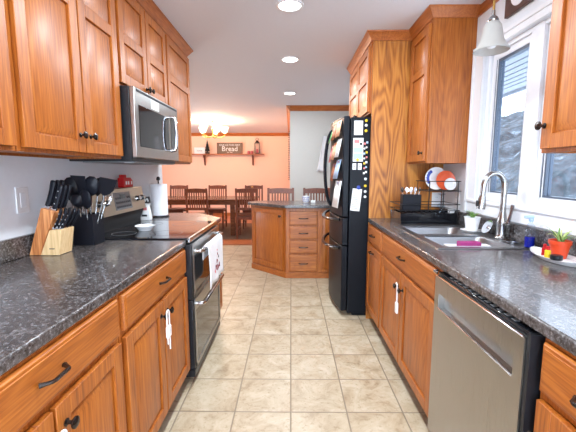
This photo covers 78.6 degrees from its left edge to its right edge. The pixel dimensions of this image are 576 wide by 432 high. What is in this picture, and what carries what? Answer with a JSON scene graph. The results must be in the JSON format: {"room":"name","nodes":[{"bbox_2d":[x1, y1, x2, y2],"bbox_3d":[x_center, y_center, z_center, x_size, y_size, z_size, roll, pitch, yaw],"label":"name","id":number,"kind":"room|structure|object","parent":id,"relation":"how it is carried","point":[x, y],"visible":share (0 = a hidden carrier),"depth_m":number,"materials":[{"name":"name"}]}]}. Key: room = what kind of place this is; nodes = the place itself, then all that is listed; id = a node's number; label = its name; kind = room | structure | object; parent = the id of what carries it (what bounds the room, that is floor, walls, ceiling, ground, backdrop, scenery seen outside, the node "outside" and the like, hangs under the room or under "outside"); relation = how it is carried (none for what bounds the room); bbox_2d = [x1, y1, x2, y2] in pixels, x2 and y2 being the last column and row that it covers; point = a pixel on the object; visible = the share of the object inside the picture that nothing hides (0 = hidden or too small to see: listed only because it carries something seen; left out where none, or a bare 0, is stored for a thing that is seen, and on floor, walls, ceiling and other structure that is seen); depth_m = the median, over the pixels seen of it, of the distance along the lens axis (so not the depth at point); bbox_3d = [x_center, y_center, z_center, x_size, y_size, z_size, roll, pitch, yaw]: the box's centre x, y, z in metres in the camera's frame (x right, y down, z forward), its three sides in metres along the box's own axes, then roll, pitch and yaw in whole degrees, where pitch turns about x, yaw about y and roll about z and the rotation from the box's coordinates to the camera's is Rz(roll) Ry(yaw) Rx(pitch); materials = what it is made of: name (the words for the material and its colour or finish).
{"room":"kitchen","nodes":[
{"label":"kitchen","id":0,"kind":"room"},
{"bbox_2d":[0,155,162,240],"bbox_3d":[-1.334,0.032,0.469,0.125,2.440,6.100,0,7,0],"label":"wall","id":1,"kind":"structure","parent":0,"point":[34,173],"depth_m":1.76,"materials":[{"name":"paint"}]},
{"bbox_2d":[0,0,16,150],"bbox_3d":[-1.085,-0.674,0.802,0.360,0.992,0.750,0,7,0],"label":"upper cabinet","id":2,"kind":"object","parent":1,"relation":"attached to","point":[8,137],"visible":1,"depth_m":1.17,"materials":[{"name":"brown wood"}]},
{"bbox_2d":[14,187,29,213],"bbox_3d":[-1.256,-0.075,1.666,0.008,0.122,0.078,0,7,0],"label":"switch plate","id":3,"kind":"object","parent":1,"relation":"attached to","point":[21,193],"visible":1,"depth_m":1.66,"materials":[{"name":"white plastic"}]},
{"bbox_2d":[0,233,73,263],"bbox_3d":[-1.256,0.248,0.810,0.022,0.098,2.525,0,7,0],"label":"backsplash","id":4,"kind":"structure","parent":1,"relation":"attached to","point":[18,247],"depth_m":1.60,"materials":[{"name":"stone"}]},
{"bbox_2d":[0,0,122,158],"bbox_3d":[-1.079,-0.769,1.561,0.360,0.992,0.770,0,7,0],"label":"upper cabinet","id":5,"kind":"object","parent":1,"relation":"attached to","point":[63,55],"visible":1,"depth_m":1.48,"materials":[{"name":"brown wood"}]},
{"bbox_2d":[115,0,167,104],"bbox_3d":[-1.072,-1.069,2.302,0.360,0.580,0.765,0,7,0],"label":"upper cabinet","id":6,"kind":"object","parent":1,"relation":"attached to","point":[141,50],"visible":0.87,"depth_m":2.22,"materials":[{"name":"brown wood"}]},
{"bbox_2d":[69,85,178,164],"bbox_3d":[-1.023,-0.565,2.365,0.457,0.426,0.755,0,7,0],"label":"microwave","id":7,"kind":"object","parent":6,"relation":"attached to","point":[150,136],"visible":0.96,"depth_m":2.14,"materials":[{"name":"silver metal"}]},
{"bbox_2d":[163,30,191,163],"bbox_3d":[-1.083,-0.951,3.020,0.328,0.992,0.620,0,7,0],"label":"upper cabinet","id":8,"kind":"object","parent":1,"relation":"attached to","point":[177,62],"visible":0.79,"depth_m":3.02,"materials":[{"name":"brown wood"}]},
{"bbox_3d":[-1.093,-0.565,-0.066,0.360,0.992,0.990,0,7,0],"label":"upper cabinet","id":9,"kind":"object","parent":1,"relation":"attached to","visible":0},
{"bbox_2d":[137,0,192,56],"bbox_3d":[-1.084,-1.273,1.344,0.357,0.065,3.965,0,7,0],"label":"trim","id":10,"kind":"structure","parent":9,"relation":"attached to","point":[149,6],"depth_m":2.63,"materials":[{"name":"brown wood"}]},
{"bbox_2d":[162,136,289,212],"bbox_3d":[-2.210,-1.222,10.499,4.800,2.440,0.100,0,7,0],"label":"wall","id":11,"kind":"structure","parent":0,"point":[269,170],"depth_m":10.43,"materials":[{"name":"paint"}]},
{"bbox_2d":[192,154,264,164],"bbox_3d":[-1.791,-1.646,10.290,2.200,0.330,0.199,0,7,0],"label":"wall shelf","id":12,"kind":"object","parent":11,"relation":"attached to","point":[204,155],"visible":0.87,"depth_m":10.18,"materials":[{"name":"brown wood"}]},
{"bbox_2d":[194,147,204,153],"bbox_3d":[-2.586,-1.910,10.299,0.310,0.190,0.012,0,7,0],"label":"framed sign","id":13,"kind":"object","parent":12,"relation":"on","point":[197,150],"visible":0.99,"depth_m":10.30,"materials":[{"name":"white paper"}]},
{"bbox_2d":[217,143,242,153],"bbox_3d":[-1.704,-1.976,10.283,0.745,0.325,0.012,0,7,0],"label":"framed sign","id":14,"kind":"object","parent":12,"relation":"on","point":[222,148],"visible":1,"depth_m":10.28,"materials":[{"name":"brown wood"}]},
{"bbox_2d":[191,133,288,135],"bbox_3d":[-2.271,-2.377,10.272,4.680,0.090,0.062,0,7,0],"label":"trim","id":15,"kind":"structure","parent":11,"relation":"attached to","point":[192,134],"depth_m":10.26,"materials":[{"name":"brown wood"}]},
{"bbox_2d":[158,216,429,431],"bbox_3d":[-1.616,0.856,4.102,6.100,0.104,13.100,0,7,0],"label":"floor","id":16,"kind":"structure","parent":0,"point":[282,356],"depth_m":2.34,"materials":[{"name":"tile"}]},
{"bbox_2d":[0,296,126,431],"bbox_3d":[-0.917,0.761,0.945,0.697,0.875,0.760,0,7,0],"label":"base cabinet","id":17,"kind":"object","parent":16,"relation":"on","point":[74,382],"visible":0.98,"depth_m":0.99,"materials":[{"name":"brown wood"}]},
{"bbox_2d":[75,186,223,376],"bbox_3d":[-0.879,0.406,2.490,0.744,1.197,0.765,0,7,0],"label":"range","id":18,"kind":"object","parent":16,"relation":"on","point":[121,215],"visible":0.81,"depth_m":2.34,"materials":[{"name":"metal"}]},
{"bbox_2d":[118,175,132,187],"bbox_3d":[-1.199,-0.259,2.598,0.046,0.092,0.150,0,7,0],"label":"tin","id":19,"kind":"object","parent":18,"relation":"on","point":[123,182],"visible":1,"depth_m":2.54,"materials":[{"name":"red metal"}]},
{"bbox_2d":[135,224,155,230],"bbox_3d":[-0.955,0.078,2.356,0.128,0.034,0.154,0,7,0],"label":"spoon rest","id":20,"kind":"object","parent":18,"relation":"on","point":[141,227],"visible":1,"depth_m":2.33,"materials":[{"name":"white ceramic"}]},
{"bbox_2d":[105,221,213,240],"bbox_3d":[-0.885,0.093,2.451,0.588,0.016,0.761,0,7,0],"label":"cooktop","id":21,"kind":"object","parent":18,"relation":"in","point":[163,230],"depth_m":2.34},
{"bbox_2d":[202,234,223,289],"bbox_3d":[-0.515,0.305,2.450,0.051,0.290,0.446,0,7,0],"label":"dish towel","id":22,"kind":"object","parent":18,"relation":"hanging from","point":[215,245],"visible":0.94,"depth_m":2.41,"materials":[{"name":"fabric"}]},
{"bbox_2d":[115,248,189,431],"bbox_3d":[-0.911,0.664,1.724,0.697,0.875,0.800,0,7,0],"label":"base cabinet","id":23,"kind":"object","parent":16,"relation":"on","point":[154,373],"visible":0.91,"depth_m":1.58,"materials":[{"name":"brown wood"}]},
{"bbox_2d":[166,309,171,348],"bbox_3d":[-0.566,0.541,1.670,0.015,0.203,0.040,0,7,0],"label":"child lock","id":24,"kind":"object","parent":23,"relation":"hanging from","point":[168,326],"visible":1,"depth_m":1.66,"materials":[{"name":"white plastic"}]},
{"bbox_2d":[216,223,222,308],"bbox_3d":[-0.915,0.482,3.177,0.663,0.875,0.570,0,7,0],"label":"base cabinet","id":25,"kind":"object","parent":16,"relation":"on","point":[221,300],"visible":0.12,"depth_m":3.09,"materials":[{"name":"brown wood"}]},
{"bbox_2d":[150,213,220,223],"bbox_3d":[-0.917,0.025,3.145,0.658,0.038,0.620,0,7,0],"label":"countertop","id":26,"kind":"structure","parent":25,"relation":"on","point":[172,216],"depth_m":3.09,"materials":[{"name":"stone"}]},
{"bbox_2d":[141,197,151,220],"bbox_3d":[-1.188,-0.062,2.894,0.122,0.196,0.060,0,7,0],"label":"bottle","id":27,"kind":"object","parent":26,"relation":"on","point":[146,215],"visible":0.56,"depth_m":2.88,"materials":[{"name":"white plastic"}]},
{"bbox_2d":[150,177,168,217],"bbox_3d":[-1.148,-0.172,3.133,0.164,0.354,0.164,0,7,0],"label":"paper towel holder","id":28,"kind":"object","parent":26,"relation":"on","point":[158,196],"visible":0.94,"depth_m":3.08,"materials":[{"name":"white paper"}]},
{"bbox_2d":[219,223,251,238],"bbox_3d":[-2.083,0.319,7.944,3.500,0.008,2.150,0,7,0],"label":"area rug","id":29,"kind":"object","parent":16,"relation":"on","point":[246,233],"visible":0.02,"depth_m":7.74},
{"bbox_2d":[168,185,187,212],"bbox_3d":[-2.591,-0.213,8.190,0.450,0.987,0.502,0,7,0],"label":"dining chair","id":30,"kind":"object","parent":29,"relation":"on","point":[178,187],"visible":0.54,"depth_m":8.35,"materials":[{"name":"brown wood"}]},
{"bbox_2d":[184,188,213,215],"bbox_3d":[-1.760,-0.069,7.030,0.450,0.987,0.502,0,7,0],"label":"dining chair","id":31,"kind":"object","parent":29,"relation":"on","point":[194,190],"visible":0.63,"depth_m":6.79,"materials":[{"name":"brown wood"}]},
{"bbox_2d":[168,196,258,235],"bbox_3d":[-2.046,-0.018,7.574,2.780,0.752,1.000,0,7,0],"label":"dining table","id":32,"kind":"object","parent":29,"relation":"on","point":[172,200],"visible":0.33,"depth_m":7.16,"materials":[{"name":"brown wood"}]},
{"bbox_2d":[204,185,226,228],"bbox_3d":[-1.671,-0.213,8.183,0.450,0.987,0.502,0,7,0],"label":"dining chair","id":33,"kind":"object","parent":29,"relation":"on","point":[211,210],"visible":0.75,"depth_m":8.34,"materials":[{"name":"brown wood"}]},
{"bbox_2d":[235,188,257,238],"bbox_3d":[-0.800,-0.070,7.042,0.450,0.987,0.502,0,7,0],"label":"dining chair","id":34,"kind":"object","parent":29,"relation":"on","point":[239,216],"visible":0.72,"depth_m":6.83,"materials":[{"name":"brown wood"}]},
{"bbox_2d":[242,185,262,228],"bbox_3d":[-0.811,-0.212,8.175,0.450,0.987,0.502,0,7,0],"label":"dining chair","id":35,"kind":"object","parent":29,"relation":"on","point":[249,186],"visible":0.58,"depth_m":8.33,"materials":[{"name":"brown wood"}]},
{"bbox_2d":[267,188,293,200],"bbox_3d":[-0.119,0.102,5.487,0.450,1.057,0.502,0,7,0],"label":"counter stool","id":36,"kind":"object","parent":16,"relation":"on","point":[273,190],"visible":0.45,"depth_m":5.64,"materials":[{"name":"brown wood"}]},
{"bbox_2d":[252,205,329,277],"bbox_3d":[0.409,0.304,4.596,1.818,0.874,0.648,0,7,0],"label":"base cabinet","id":37,"kind":"object","parent":16,"relation":"on","point":[286,242],"visible":0.41,"depth_m":4.35,"materials":[{"name":"brown wood"}]},
{"bbox_2d":[248,201,329,207],"bbox_3d":[0.401,-0.152,4.563,1.871,0.038,0.700,0,7,0],"label":"countertop","id":38,"kind":"structure","parent":37,"relation":"on","point":[278,204],"depth_m":4.45,"materials":[{"name":"stone"}]},
{"bbox_2d":[303,188,329,200],"bbox_3d":[0.456,0.102,5.483,0.450,1.057,0.502,0,7,0],"label":"counter stool","id":39,"kind":"object","parent":16,"relation":"on","point":[309,190],"visible":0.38,"depth_m":5.64,"materials":[{"name":"brown wood"}]},
{"bbox_2d":[321,116,370,314],"bbox_3d":[0.822,-0.024,3.560,0.956,1.785,0.905,0,7,0],"label":"refrigerator","id":40,"kind":"object","parent":16,"relation":"on","point":[348,229],"visible":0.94,"depth_m":3.16,"materials":[{"name":"black metal"}]},
{"bbox_2d":[332,181,341,207],"bbox_3d":[0.441,-0.199,3.203,0.034,0.240,0.183,-1,7,-9],"label":"photo","id":41,"kind":"object","parent":40,"relation":"attached to","point":[337,187],"visible":1,"depth_m":3.19,"materials":[{"name":"white paper"}]},
{"bbox_2d":[333,159,340,178],"bbox_3d":[0.440,-0.421,3.171,0.040,0.170,0.133,-1,7,-9],"label":"photo","id":42,"kind":"object","parent":40,"relation":"attached to","point":[338,162],"visible":1,"depth_m":3.16,"materials":[{"name":"white paper"}]},
{"bbox_2d":[334,139,341,157],"bbox_3d":[0.445,-0.603,3.128,0.035,0.160,0.112,-1,7,-10],"label":"photo","id":43,"kind":"object","parent":40,"relation":"attached to","point":[339,140],"visible":1,"depth_m":3.12,"materials":[{"name":"white paper"}]},
{"bbox_2d":[350,188,361,210],"bbox_3d":[0.597,-0.142,3.089,0.102,0.202,0.002,0,7,0],"label":"note","id":44,"kind":"object","parent":40,"relation":"attached to","point":[356,194],"visible":1,"depth_m":3.09,"materials":[{"name":"white paper"}]},
{"bbox_2d":[353,138,362,161],"bbox_3d":[0.605,-0.571,3.036,0.087,0.200,0.002,0,7,0],"label":"note","id":45,"kind":"object","parent":40,"relation":"attached to","point":[357,142],"visible":1,"depth_m":3.04,"materials":[{"name":"white paper"}]},
{"bbox_2d":[354,121,362,134],"bbox_3d":[0.604,-0.754,3.013,0.075,0.120,0.002,0,7,0],"label":"note","id":46,"kind":"object","parent":40,"relation":"attached to","point":[358,125],"visible":1,"depth_m":3.01,"materials":[{"name":"white paper"}]},
{"bbox_2d":[365,224,383,327],"bbox_3d":[0.988,0.520,2.876,0.667,0.875,0.475,0,7,0],"label":"base cabinet","id":47,"kind":"object","parent":16,"relation":"on","point":[375,235],"visible":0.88,"depth_m":2.82,"materials":[{"name":"brown wood"}]},
{"bbox_2d":[365,41,443,318],"bbox_3d":[1.013,-0.255,3.030,0.622,2.375,0.019,0,7,0],"label":"oak end panel","id":48,"kind":"object","parent":16,"relation":"on","point":[390,171],"visible":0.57,"depth_m":2.97,"materials":[{"name":"brown wood"}]},
{"bbox_2d":[431,192,440,206],"bbox_3d":[1.276,-0.142,3.027,0.078,0.122,0.009,0,7,0],"label":"outlet plate","id":49,"kind":"object","parent":48,"relation":"attached to","point":[436,196],"visible":0.91,"depth_m":3.02,"materials":[{"name":"white plastic"}]},
{"bbox_2d":[379,233,443,416],"bbox_3d":[0.982,0.612,2.139,0.667,0.875,1.000,0,7,0],"label":"base cabinet","id":50,"kind":"object","parent":16,"relation":"on","point":[407,334],"visible":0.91,"depth_m":1.98,"materials":[{"name":"brown wood"}]},
{"bbox_2d":[395,282,397,313],"bbox_3d":[0.661,0.498,2.147,0.014,0.189,0.056,0,7,0],"label":"child lock","id":51,"kind":"object","parent":50,"relation":"hanging from","point":[396,302],"visible":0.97,"depth_m":2.13,"materials":[{"name":"white plastic"}]},
{"bbox_2d":[368,218,575,356],"bbox_3d":[0.994,0.255,1.301,0.630,0.038,3.535,0,7,0],"label":"countertop","id":52,"kind":"structure","parent":50,"relation":"on","point":[540,293],"depth_m":1.32,"materials":[{"name":"stone"}]},
{"bbox_2d":[390,180,460,223],"bbox_3d":[1.076,-0.116,2.793,0.462,0.328,0.286,0,7,0],"label":"dish rack","id":53,"kind":"object","parent":52,"relation":"on","point":[423,216],"visible":0.92,"depth_m":2.67,"materials":[{"name":"black plastic"}]},
{"bbox_2d":[400,194,420,209],"bbox_3d":[0.938,-0.107,2.695,0.140,0.117,0.060,0,7,0],"label":"caddy","id":54,"kind":"object","parent":53,"relation":"hanging from","point":[404,198],"visible":0.95,"depth_m":2.67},
{"bbox_2d":[390,209,456,223],"bbox_3d":[1.069,0.004,2.808,0.432,0.085,0.270,0,7,0],"label":"drip tray","id":55,"kind":"object","parent":53,"relation":"on","point":[423,216],"depth_m":2.68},
{"bbox_2d":[425,167,444,189],"bbox_3d":[1.164,-0.296,2.765,0.176,0.175,0.033,0,7,0],"label":"plate","id":56,"kind":"object","parent":53,"relation":"in","point":[431,175],"visible":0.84,"depth_m":2.77,"materials":[{"name":"white ceramic"}]},
{"bbox_2d":[436,171,455,189],"bbox_3d":[1.218,-0.277,2.721,0.148,0.147,0.032,0,7,0],"label":"plate","id":57,"kind":"object","parent":53,"relation":"in","point":[442,176],"visible":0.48,"depth_m":2.72,"materials":[{"name":"orange ceramic"}]},
{"bbox_2d":[444,178,455,189],"bbox_3d":[1.236,-0.244,2.686,0.092,0.092,0.026,0,7,0],"label":"plate","id":58,"kind":"object","parent":53,"relation":"in","point":[448,185],"visible":0.96,"depth_m":2.69,"materials":[{"name":"white ceramic"}]},
{"bbox_2d":[394,225,529,248],"bbox_3d":[1.034,0.205,2.214,0.512,0.176,0.790,0,7,0],"label":"sink","id":59,"kind":"object","parent":52,"relation":"in","point":[436,236],"visible":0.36,"depth_m":2.19,"materials":[{"name":"silver metal"}]},
{"bbox_2d":[405,227,472,233],"bbox_3d":[1.013,0.183,2.398,0.386,0.175,0.341,0,7,0],"label":"basin","id":60,"kind":"object","parent":59,"relation":"in","point":[415,230],"depth_m":2.55,"materials":[{"name":"silver metal"}]},
{"bbox_2d":[444,244,490,246],"bbox_3d":[0.961,0.164,1.891,0.228,0.018,0.059,0,7,0],"label":"tray","id":61,"kind":"object","parent":59,"relation":"in","point":[482,245],"visible":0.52,"depth_m":1.92,"materials":[{"name":"white plastic"}]},
{"bbox_2d":[457,241,480,245],"bbox_3d":[0.971,0.152,1.889,0.112,0.032,0.048,0,7,0],"label":"sponge","id":62,"kind":"object","parent":61,"relation":"on","point":[459,243],"visible":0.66,"depth_m":1.86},
{"bbox_2d":[423,236,511,246],"bbox_3d":[1.010,0.229,2.031,0.386,0.175,0.341,0,7,0],"label":"basin","id":63,"kind":"object","parent":59,"relation":"in","point":[439,241],"depth_m":2.18,"materials":[{"name":"silver metal"}]},
{"bbox_2d":[460,210,481,232],"bbox_3d":[1.210,0.033,2.312,0.140,0.139,0.140,0,7,0],"label":"potted plant","id":64,"kind":"object","parent":59,"relation":"on","point":[472,222],"visible":0.99,"depth_m":2.29,"materials":[{"name":"green plant"}]},
{"bbox_2d":[482,220,492,232],"bbox_3d":[1.246,0.067,2.200,0.048,0.081,0.090,0,7,0],"label":"strainer","id":65,"kind":"object","parent":59,"relation":"on","point":[487,226],"visible":1,"depth_m":2.19,"materials":[{"name":"silver metal"}]},
{"bbox_2d":[524,215,534,246],"bbox_3d":[1.253,0.080,1.828,0.059,0.166,0.048,0,7,0],"label":"soap bottle","id":66,"kind":"object","parent":59,"relation":"on","point":[529,241],"visible":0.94,"depth_m":1.82,"materials":[{"name":"blue plastic"}]},
{"bbox_2d":[476,171,514,238],"bbox_3d":[1.193,-0.061,2.030,0.192,0.396,0.114,0,7,0],"label":"faucet","id":67,"kind":"object","parent":52,"relation":"on","point":[502,221],"visible":0.99,"depth_m":2.03,"materials":[{"name":"silver metal"}]},
{"bbox_2d":[530,246,575,267],"bbox_3d":[1.211,0.185,1.580,0.144,0.030,0.325,0,7,0],"label":"serving tray","id":68,"kind":"object","parent":52,"relation":"on","point":[570,261],"visible":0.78,"depth_m":1.57,"materials":[{"name":"white ceramic"}]},
{"bbox_2d":[550,254,562,260],"bbox_3d":[1.155,0.178,1.514,0.046,0.021,0.046,0,7,0],"label":"lid","id":69,"kind":"object","parent":68,"relation":"on","point":[556,257],"visible":1,"depth_m":1.50,"materials":[{"name":"black plastic"}]},
{"bbox_2d":[546,226,574,258],"bbox_3d":[1.243,0.120,1.587,0.163,0.139,0.154,0,7,0],"label":"potted plant","id":70,"kind":"object","parent":68,"relation":"on","point":[560,245],"visible":0.96,"depth_m":1.57,"materials":[{"name":"green plant"}]},
{"bbox_2d":[428,269,545,431],"bbox_3d":[0.952,0.711,1.324,0.617,0.880,0.632,0,7,0],"label":"dishwasher","id":71,"kind":"object","parent":16,"relation":"on","point":[486,363],"visible":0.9,"depth_m":1.23,"materials":[{"name":"silver metal"}]},
{"bbox_2d":[527,338,575,431],"bbox_3d":[0.970,0.786,0.748,0.667,0.875,0.505,0,7,0],"label":"base cabinet","id":72,"kind":"object","parent":16,"relation":"on","point":[555,411],"visible":0.91,"depth_m":0.89,"materials":[{"name":"brown wood"}]},
{"bbox_3d":[-0.925,0.868,0.091,0.697,0.875,0.950,0,7,0],"label":"base cabinet","id":73,"kind":"object","parent":16,"relation":"on","visible":0},
{"bbox_2d":[0,240,185,375],"bbox_3d":[-0.938,0.316,0.816,0.658,0.038,2.525,0,7,0],"label":"countertop","id":74,"kind":"structure","parent":73,"relation":"on","point":[42,297],"depth_m":1.25,"materials":[{"name":"stone"}]},
{"bbox_2d":[30,208,73,254],"bbox_3d":[-1.153,0.070,1.716,0.162,0.226,0.102,0,7,0],"label":"knife block","id":75,"kind":"object","parent":74,"relation":"on","point":[46,241],"visible":0.85,"depth_m":1.67,"materials":[{"name":"orange wood"}]},
{"bbox_2d":[44,180,55,208],"bbox_3d":[-1.124,-0.101,1.663,0.066,0.137,0.018,0,7,0],"label":"knife","id":76,"kind":"object","parent":75,"relation":"in","point":[52,187],"visible":1,"depth_m":1.66,"materials":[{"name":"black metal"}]},
{"bbox_2d":[50,185,62,210],"bbox_3d":[-1.092,-0.084,1.665,0.066,0.126,0.018,0,7,0],"label":"knife","id":77,"kind":"object","parent":75,"relation":"in","point":[54,207],"visible":1,"depth_m":1.66,"materials":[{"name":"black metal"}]},
{"bbox_2d":[52,209,62,229],"bbox_3d":[-1.096,0.016,1.675,0.055,0.103,0.017,0,7,0],"label":"knife","id":78,"kind":"object","parent":75,"relation":"in","point":[58,218],"visible":1,"depth_m":1.67,"materials":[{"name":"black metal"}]},
{"bbox_2d":[56,210,67,228],"bbox_3d":[-1.075,0.018,1.675,0.060,0.097,0.017,0,7,0],"label":"knife","id":79,"kind":"object","parent":75,"relation":"in","point":[65,213],"visible":1,"depth_m":1.67,"materials":[{"name":"black metal"}]},
{"bbox_2d":[57,185,67,209],"bbox_3d":[-1.092,-0.088,1.697,0.066,0.126,0.018,0,7,0],"label":"knife","id":80,"kind":"object","parent":75,"relation":"in","point":[65,187],"visible":0.7,"depth_m":1.69,"materials":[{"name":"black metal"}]},
{"bbox_2d":[59,211,71,228],"bbox_3d":[-1.058,0.020,1.675,0.064,0.091,0.017,0,7,0],"label":"knife","id":81,"kind":"object","parent":75,"relation":"in","point":[69,214],"visible":1,"depth_m":1.67,"materials":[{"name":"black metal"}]},
{"bbox_2d":[62,184,71,209],"bbox_3d":[-1.092,-0.092,1.728,0.066,0.126,0.018,0,7,0],"label":"knife","id":82,"kind":"object","parent":75,"relation":"in","point":[68,185],"visible":0.69,"depth_m":1.72,"materials":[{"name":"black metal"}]},
{"bbox_2d":[73,212,104,244],"bbox_3d":[-1.106,0.069,1.958,0.114,0.169,0.112,0,7,0],"label":"utensil holder","id":83,"kind":"object","parent":74,"relation":"on","point":[86,232],"visible":0.76,"depth_m":1.91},
{"bbox_2d":[64,177,77,210],"bbox_3d":[-1.145,-0.027,1.887,0.085,0.362,0.034,-5,8,-33],"label":"utensil","id":84,"kind":"object","parent":83,"relation":"in","point":[74,191],"visible":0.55,"depth_m":1.86,"materials":[{"name":"black plastic"}]},
{"bbox_2d":[70,195,82,215],"bbox_3d":[-1.115,0.020,1.883,0.070,0.272,0.064,-6,9,-38],"label":"utensil","id":85,"kind":"object","parent":83,"relation":"in","point":[76,200],"visible":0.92,"depth_m":1.85,"materials":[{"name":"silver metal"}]},
{"bbox_2d":[70,175,85,213],"bbox_3d":[-1.100,-0.033,1.898,0.090,0.372,0.057,1,7,12],"label":"utensil","id":86,"kind":"object","parent":83,"relation":"in","point":[80,181],"visible":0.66,"depth_m":1.86,"materials":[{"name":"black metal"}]},
{"bbox_2d":[80,190,91,219],"bbox_3d":[-1.077,0.007,1.882,0.044,0.298,0.084,-6,9,-40],"label":"utensil","id":87,"kind":"object","parent":83,"relation":"in","point":[85,195],"visible":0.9,"depth_m":1.85,"materials":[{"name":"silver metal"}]},
{"bbox_2d":[86,176,98,213],"bbox_3d":[-1.058,-0.030,1.891,0.107,0.368,0.040,3,8,23],"label":"utensil","id":88,"kind":"object","parent":83,"relation":"in","point":[92,184],"visible":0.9,"depth_m":1.86,"materials":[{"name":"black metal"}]},
{"bbox_2d":[97,177,116,222],"bbox_3d":[-1.014,-0.032,1.925,0.157,0.364,0.062,0,7,0],"label":"utensil","id":89,"kind":"object","parent":83,"relation":"in","point":[106,185],"visible":0.81,"depth_m":1.92,"materials":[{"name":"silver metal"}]},
{"bbox_2d":[153,0,484,132],"bbox_3d":[-1.616,-1.663,3.787,6.100,0.100,13.100,0,7,0],"label":"ceiling","id":90,"kind":"structure","parent":0,"point":[239,79],"depth_m":3.25,"materials":[{"name":"paint"}]},
{"bbox_2d":[199,120,228,138],"bbox_3d":[-1.670,-1.930,7.860,0.678,0.378,0.656,0,7,0],"label":"chandelier","id":91,"kind":"object","parent":90,"relation":"hanging from","point":[202,128],"visible":1,"depth_m":7.78,"materials":[{"name":"glass"}]},
{"bbox_2d":[276,0,303,11],"bbox_3d":[0.012,-1.434,2.401,0.192,0.008,0.192,0,7,0],"label":"recessed light","id":92,"kind":"object","parent":90,"relation":"in","point":[283,5],"visible":1,"depth_m":2.39,"materials":[{"name":"glass"}]},
{"bbox_2d":[281,56,299,62],"bbox_3d":[0.022,-1.578,3.552,0.192,0.008,0.192,0,7,0],"label":"recessed light","id":93,"kind":"object","parent":90,"relation":"in","point":[290,59],"visible":1,"depth_m":3.54,"materials":[{"name":"glass"}]},
{"bbox_2d":[473,0,509,55],"bbox_3d":[1.006,-1.082,1.710,0.163,0.536,0.163,0,7,0],"label":"pendant lamp","id":94,"kind":"object","parent":90,"relation":"hanging from","point":[492,41],"visible":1,"depth_m":1.71,"materials":[{"name":"white glass"}]},
{"bbox_2d":[290,111,348,200],"bbox_3d":[0.744,-0.694,6.276,1.420,2.440,0.120,0,7,0],"label":"wall","id":95,"kind":"structure","parent":0,"point":[308,129],"depth_m":6.16,"materials":[{"name":"paint"}]},
{"bbox_2d":[290,105,348,110],"bbox_3d":[0.693,-1.850,6.040,1.320,0.086,0.062,0,7,0],"label":"trim","id":96,"kind":"structure","parent":95,"relation":"attached to","point":[292,107],"depth_m":6.04,"materials":[{"name":"brown wood"}]},
{"bbox_2d":[317,134,326,171],"bbox_3d":[0.593,-1.099,6.144,0.181,0.656,0.041,0,7,0],"label":"towel","id":97,"kind":"object","parent":95,"relation":"hanging from","point":[321,158],"visible":0.72,"depth_m":6.14,"materials":[{"name":"white fabric"}]},
{"bbox_2d":[441,0,575,237],"bbox_3d":[1.365,-0.136,1.815,0.100,2.440,8.860,0,7,0],"label":"wall","id":98,"kind":"structure","parent":0,"point":[459,170],"depth_m":2.40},
{"bbox_2d":[349,42,372,117],"bbox_3d":[0.984,-1.210,3.413,0.688,0.575,0.970,0,7,0],"label":"upper cabinet","id":99,"kind":"object","parent":98,"relation":"attached to","point":[360,93],"visible":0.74,"depth_m":3.18,"materials":[{"name":"brown wood"}]},
{"bbox_2d":[347,4,480,74],"bbox_3d":[0.796,-1.487,3.055,0.484,0.065,1.643,-3,8,-23],"label":"trim","id":100,"kind":"structure","parent":99,"relation":"attached to","point":[432,11],"depth_m":2.69,"materials":[{"name":"brown wood"}]},
{"bbox_2d":[407,18,477,163],"bbox_3d":[1.141,-0.909,2.714,0.362,1.000,0.410,0,7,0],"label":"upper cabinet","id":101,"kind":"object","parent":98,"relation":"attached to","point":[442,52],"visible":1,"depth_m":2.53,"materials":[{"name":"brown wood"}]},
{"bbox_2d":[477,0,498,16],"bbox_3d":[1.334,-1.337,1.857,0.060,0.065,1.160,0,7,0],"label":"trim","id":102,"kind":"structure","parent":98,"relation":"attached to","point":[486,4],"depth_m":2.33,"materials":[{"name":"brown wood"}]},
{"bbox_2d":[440,207,575,256],"bbox_3d":[1.298,0.190,1.277,0.022,0.098,3.510,0,7,0],"label":"backsplash","id":103,"kind":"structure","parent":98,"relation":"attached to","point":[518,232],"depth_m":1.95,"materials":[{"name":"stone"}]},
{"bbox_2d":[504,0,533,18],"bbox_3d":[1.303,-1.264,1.967,0.028,0.200,0.270,0,7,0],"label":"sign","id":104,"kind":"object","parent":98,"relation":"attached to","point":[512,7],"visible":1,"depth_m":2.02,"materials":[{"name":"brown wood"}]},
{"bbox_2d":[463,0,575,235],"bbox_3d":[1.340,-0.498,1.729,0.110,1.136,1.628,0,7,0],"label":"window","id":105,"kind":"structure","parent":98,"relation":"in","point":[532,197],"depth_m":1.98,"materials":[{"name":"white paint"}]},
{"bbox_2d":[534,0,575,152],"bbox_3d":[1.126,-0.695,0.972,0.362,0.992,0.720,0,7,0],"label":"upper cabinet","id":106,"kind":"object","parent":98,"relation":"attached to","point":[558,130],"visible":1,"depth_m":1.27,"materials":[{"name":"brown wood"}]},
{"bbox_3d":[0.112,-0.957,8.385,0.120,2.440,4.120,0,7,0],"label":"wall","id":107,"kind":"structure","parent":0,"visible":0},
{"bbox_2d":[286,105,289,134],"bbox_3d":[0.019,-2.108,8.116,0.062,0.090,4.230,0,7,0],"label":"trim","id":108,"kind":"structure","parent":107,"relation":"attached to","point":[287,106],"depth_m":6.91,"materials":[{"name":"orange paint"}]},
{"label":"outside","id":109,"kind":"structure","parent":0,"visible":0},
{"bbox_2d":[496,111,575,197],"bbox_3d":[25.488,-8.276,26.965,40.500,15.610,72.000,0,7,0],"label":"hillside","id":110,"kind":"structure","parent":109,"point":[563,184],"depth_m":17.40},
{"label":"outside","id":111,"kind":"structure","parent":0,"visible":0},
{"bbox_2d":[503,50,528,97],"bbox_3d":[1.942,-1.179,2.456,0.900,0.090,4.800,0,7,0],"label":"eave","id":112,"kind":"object","parent":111,"point":[515,75],"visible":0.04,"depth_m":3.09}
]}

